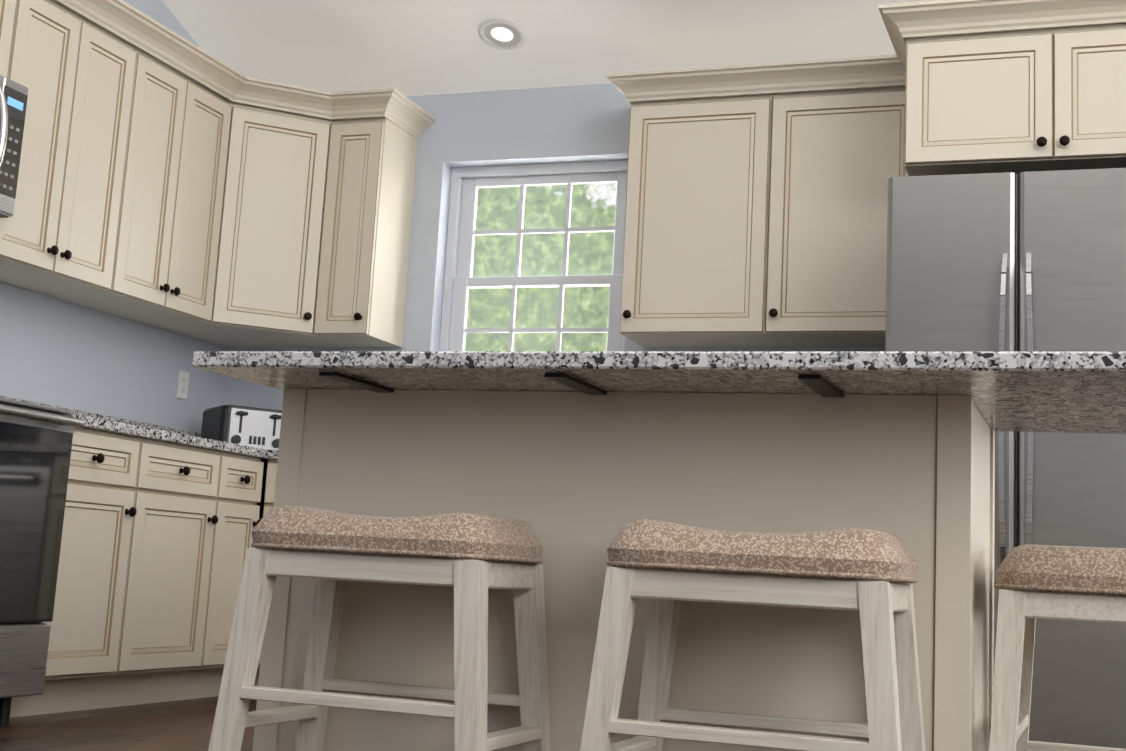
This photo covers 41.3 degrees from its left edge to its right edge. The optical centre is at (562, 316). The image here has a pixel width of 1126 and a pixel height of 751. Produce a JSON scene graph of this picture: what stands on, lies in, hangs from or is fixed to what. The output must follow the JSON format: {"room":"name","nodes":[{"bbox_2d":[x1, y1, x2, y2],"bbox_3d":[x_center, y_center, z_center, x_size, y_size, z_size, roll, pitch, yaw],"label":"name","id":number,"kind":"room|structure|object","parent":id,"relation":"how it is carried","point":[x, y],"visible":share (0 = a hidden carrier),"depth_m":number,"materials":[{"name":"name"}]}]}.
{"room":"kitchen","nodes":[
{"label":"kitchen","id":0,"kind":"room"},
{"bbox_2d":[0,0,225,432],"bbox_3d":[-2.492,-1.210,3.999,0.150,4.494,6.150,0,-10,20],"label":"wall","id":1,"kind":"structure","parent":0,"point":[60,353],"depth_m":5.73,"materials":[{"name":"paint"}]},
{"bbox_2d":[0,0,15,77],"bbox_3d":[-2.040,-0.985,4.489,0.356,0.378,0.798,0,-10,20],"label":"upper cabinet","id":2,"kind":"object","parent":1,"relation":"attached to","point":[7,11],"visible":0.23,"depth_m":4.77,"materials":[{"name":"beige wood"}]},
{"bbox_2d":[0,75,28,217],"bbox_3d":[-2.004,-0.586,4.398,0.475,0.429,0.792,0,-10,20],"label":"microwave","id":3,"kind":"object","parent":2,"relation":"attached to","point":[13,99],"visible":1,"depth_m":4.65,"materials":[{"name":"silver plastic"}]},
{"bbox_2d":[0,0,135,292],"bbox_3d":[-1.812,-0.594,5.105,0.356,0.914,0.632,0,-10,20],"label":"upper cabinet","id":4,"kind":"object","parent":1,"relation":"attached to","point":[72,71],"visible":1,"depth_m":5.06,"materials":[{"name":"beige wood"}]},
{"bbox_2d":[38,46,231,322],"bbox_3d":[-1.597,-0.480,5.692,0.356,0.914,0.634,0,-10,20],"label":"upper cabinet","id":5,"kind":"object","parent":1,"relation":"attached to","point":[167,239],"visible":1,"depth_m":5.61,"materials":[{"name":"beige wood"}]},
{"bbox_2d":[177,370,188,399],"bbox_3d":[-1.583,0.286,6.218,0.008,0.115,0.070,0,-10,20],"label":"outlet","id":6,"kind":"object","parent":1,"relation":"attached to","point":[183,382],"visible":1,"depth_m":6.21,"materials":[{"name":"white plastic"}]},
{"bbox_2d":[143,100,346,347],"bbox_3d":[-1.262,-0.370,6.220,0.620,0.914,0.610,0,-10,20],"label":"upper cabinet","id":7,"kind":"object","parent":1,"relation":"attached to","point":[268,261],"visible":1,"depth_m":6.02,"materials":[{"name":"beige wood"}]},
{"bbox_2d":[56,0,434,138],"bbox_3d":[-1.609,-1.128,4.834,0.932,0.092,3.676,0,-10,20],"label":"crown molding","id":8,"kind":"structure","parent":1,"relation":"attached to","point":[127,22],"depth_m":5.97,"materials":[{"name":"beige wood"}]},
{"bbox_2d":[0,696,256,750],"bbox_3d":[1.618,0.709,0.415,10.000,0.060,9.000,0,-10,20],"label":"floor","id":9,"kind":"structure","parent":0,"point":[182,725],"depth_m":4.31,"materials":[{"name":"brown wood"}]},
{"bbox_2d":[0,398,83,724],"bbox_3d":[-1.906,0.520,4.148,0.762,1.205,0.792,0,-10,20],"label":"electric range","id":10,"kind":"object","parent":9,"relation":"on","point":[35,446],"visible":1,"depth_m":4.25,"materials":[{"name":"black metal"}]},
{"bbox_2d":[10,427,139,717],"bbox_3d":[-1.773,0.793,4.736,0.660,0.881,0.466,0,-10,20],"label":"base cabinet","id":11,"kind":"object","parent":9,"relation":"on","point":[100,512],"visible":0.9,"depth_m":4.69,"materials":[{"name":"beige wood"}]},
{"bbox_2d":[89,437,219,709],"bbox_3d":[-1.613,0.878,5.173,0.660,0.881,0.479,0,-10,20],"label":"base cabinet","id":12,"kind":"object","parent":9,"relation":"on","point":[174,519],"visible":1,"depth_m":5.06,"materials":[{"name":"beige wood"}]},
{"bbox_2d":[175,451,263,700],"bbox_3d":[-1.480,0.948,5.533,0.660,0.881,0.298,0,-10,20],"label":"base cabinet","id":13,"kind":"object","parent":9,"relation":"on","point":[237,498],"visible":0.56,"depth_m":5.41,"materials":[{"name":"beige wood"}]},
{"bbox_2d":[254,459,277,685],"bbox_3d":[-0.928,1.027,5.817,0.285,0.881,0.628,0,-10,20],"label":"base cabinet","id":14,"kind":"object","parent":9,"relation":"on","point":[270,484],"visible":0.06,"depth_m":5.62,"materials":[{"name":"beige wood"}]},
{"bbox_2d":[208,505,550,750],"bbox_3d":[-0.333,0.687,2.873,0.570,0.617,0.384,0,-10,20],"label":"stool","id":15,"kind":"object","parent":9,"relation":"on","point":[471,558],"visible":1,"depth_m":2.79,"materials":[{"name":"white wood"}]},
{"bbox_2d":[252,388,994,750],"bbox_3d":[0.163,0.646,3.269,1.467,0.881,0.666,0,-10,20],"label":"kitchen island","id":16,"kind":"object","parent":9,"relation":"on","point":[576,480],"visible":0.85,"depth_m":2.97,"materials":[{"name":"beige wood"}]},
{"bbox_2d":[192,351,1125,433],"bbox_3d":[0.260,0.168,3.143,1.804,0.040,0.959,0,-10,20],"label":"island countertop","id":17,"kind":"structure","parent":16,"relation":"on","point":[1069,392],"depth_m":2.78,"materials":[{"name":"stone"}]},
{"bbox_2d":[580,519,925,750],"bbox_3d":[0.345,0.679,2.615,0.570,0.617,0.384,0,-10,20],"label":"stool","id":18,"kind":"object","parent":9,"relation":"on","point":[666,567],"visible":1,"depth_m":2.52,"materials":[{"name":"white wood"}]},
{"bbox_2d":[885,168,1125,748],"bbox_3d":[1.557,0.515,4.785,0.940,1.806,0.938,0,-10,20],"label":"fridge","id":19,"kind":"object","parent":9,"relation":"on","point":[1033,261],"visible":0.62,"depth_m":4.48,"materials":[{"name":"grey metal"}]},
{"bbox_2d":[989,544,1125,750],"bbox_3d":[1.038,0.768,2.906,0.384,0.617,0.570,0,-10,20],"label":"stool","id":20,"kind":"object","parent":9,"relation":"on","point":[1073,583],"visible":1,"depth_m":2.74,"materials":[{"name":"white wood"}]},
{"bbox_3d":[-0.367,1.020,5.595,0.920,0.881,0.660,0,-10,20],"label":"base cabinet","id":21,"kind":"object","parent":9,"relation":"on","visible":0},
{"bbox_2d":[0,396,266,459],"bbox_3d":[-1.623,0.358,5.161,0.658,0.134,1.200,0,-10,20],"label":"countertop","id":22,"kind":"structure","parent":21,"relation":"on","point":[105,423],"depth_m":5.21,"materials":[{"name":"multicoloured stone"}]},
{"bbox_2d":[260,450,277,469],"bbox_3d":[-0.211,0.612,5.609,2.998,0.328,0.675,0,-10,20],"label":"countertop","id":23,"kind":"structure","parent":21,"relation":"on","point":[271,454],"depth_m":5.62,"materials":[{"name":"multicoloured stone"}]},
{"bbox_2d":[201,405,281,449],"bbox_3d":[-1.284,0.473,6.066,0.300,0.189,0.294,9,-11,-29],"label":"toaster","id":24,"kind":"object","parent":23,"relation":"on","point":[250,426],"visible":0.62,"depth_m":5.95,"materials":[{"name":"silver metal"}]},
{"bbox_2d":[162,0,931,95],"bbox_3d":[1.744,-2.860,1.060,10.150,2.278,9.300,0,-10,20],"label":"ceiling","id":25,"kind":"structure","parent":0,"point":[417,47],"depth_m":5.99,"materials":[{"name":"paint"}]},
{"bbox_2d":[477,17,526,49],"bbox_3d":[-0.243,-1.125,5.944,0.199,0.067,0.191,0,-10,20],"label":"recessed light","id":26,"kind":"object","parent":25,"relation":"in","point":[501,33],"visible":1,"depth_m":5.94,"materials":[{"name":"white"}]},
{"bbox_2d":[220,83,884,682],"bbox_3d":[3.239,0.234,4.865,10.000,2.568,0.150,0,-10,20],"label":"wall","id":27,"kind":"structure","parent":0,"point":[576,123],"depth_m":6.26,"materials":[{"name":"paint"}]},
{"bbox_2d":[314,117,417,346],"bbox_3d":[-0.823,-0.351,6.193,0.246,0.914,0.356,0,-10,20],"label":"upper cabinet","id":28,"kind":"object","parent":27,"relation":"attached to","point":[364,259],"visible":1,"depth_m":6.09,"materials":[{"name":"beige wood"}]},
{"bbox_2d":[439,160,627,350],"bbox_3d":[-0.132,-0.131,6.144,0.895,1.048,0.198,0,-10,20],"label":"double-hung window","id":29,"kind":"structure","parent":27,"relation":"in","point":[467,183],"depth_m":6.25,"materials":[{"name":"white plastic"}]},
{"bbox_2d":[620,93,781,346],"bbox_3d":[0.540,-0.362,5.695,0.551,0.914,0.356,0,-10,20],"label":"upper cabinet","id":30,"kind":"object","parent":27,"relation":"attached to","point":[695,259],"visible":0.98,"depth_m":5.57,"materials":[{"name":"beige wood"}]},
{"bbox_2d":[765,85,908,346],"bbox_3d":[1.057,-0.366,5.506,0.546,0.914,0.356,0,-10,20],"label":"upper cabinet","id":31,"kind":"object","parent":27,"relation":"attached to","point":[837,158],"visible":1,"depth_m":5.39,"materials":[{"name":"beige wood"}]},
{"bbox_2d":[605,0,1125,104],"bbox_3d":[1.181,-0.897,5.282,2.200,0.092,0.875,0,-10,20],"label":"crown molding","id":32,"kind":"structure","parent":27,"relation":"attached to","point":[902,22],"depth_m":5.37,"materials":[{"name":"beige wood"}]},
{"bbox_2d":[904,22,1125,175],"bbox_3d":[1.681,-0.646,5.074,0.925,0.443,0.830,0,-10,20],"label":"upper cabinet","id":33,"kind":"object","parent":27,"relation":"attached to","point":[1030,100],"visible":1,"depth_m":4.77,"materials":[{"name":"beige wood"}]},
{"label":"outside","id":34,"kind":"structure","parent":0,"visible":0},
{"bbox_2d":[465,182,616,350],"bbox_3d":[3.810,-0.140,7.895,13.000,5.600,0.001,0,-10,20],"label":"trees","id":35,"kind":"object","parent":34,"point":[530,242],"depth_m":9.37,"materials":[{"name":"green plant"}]}
]}

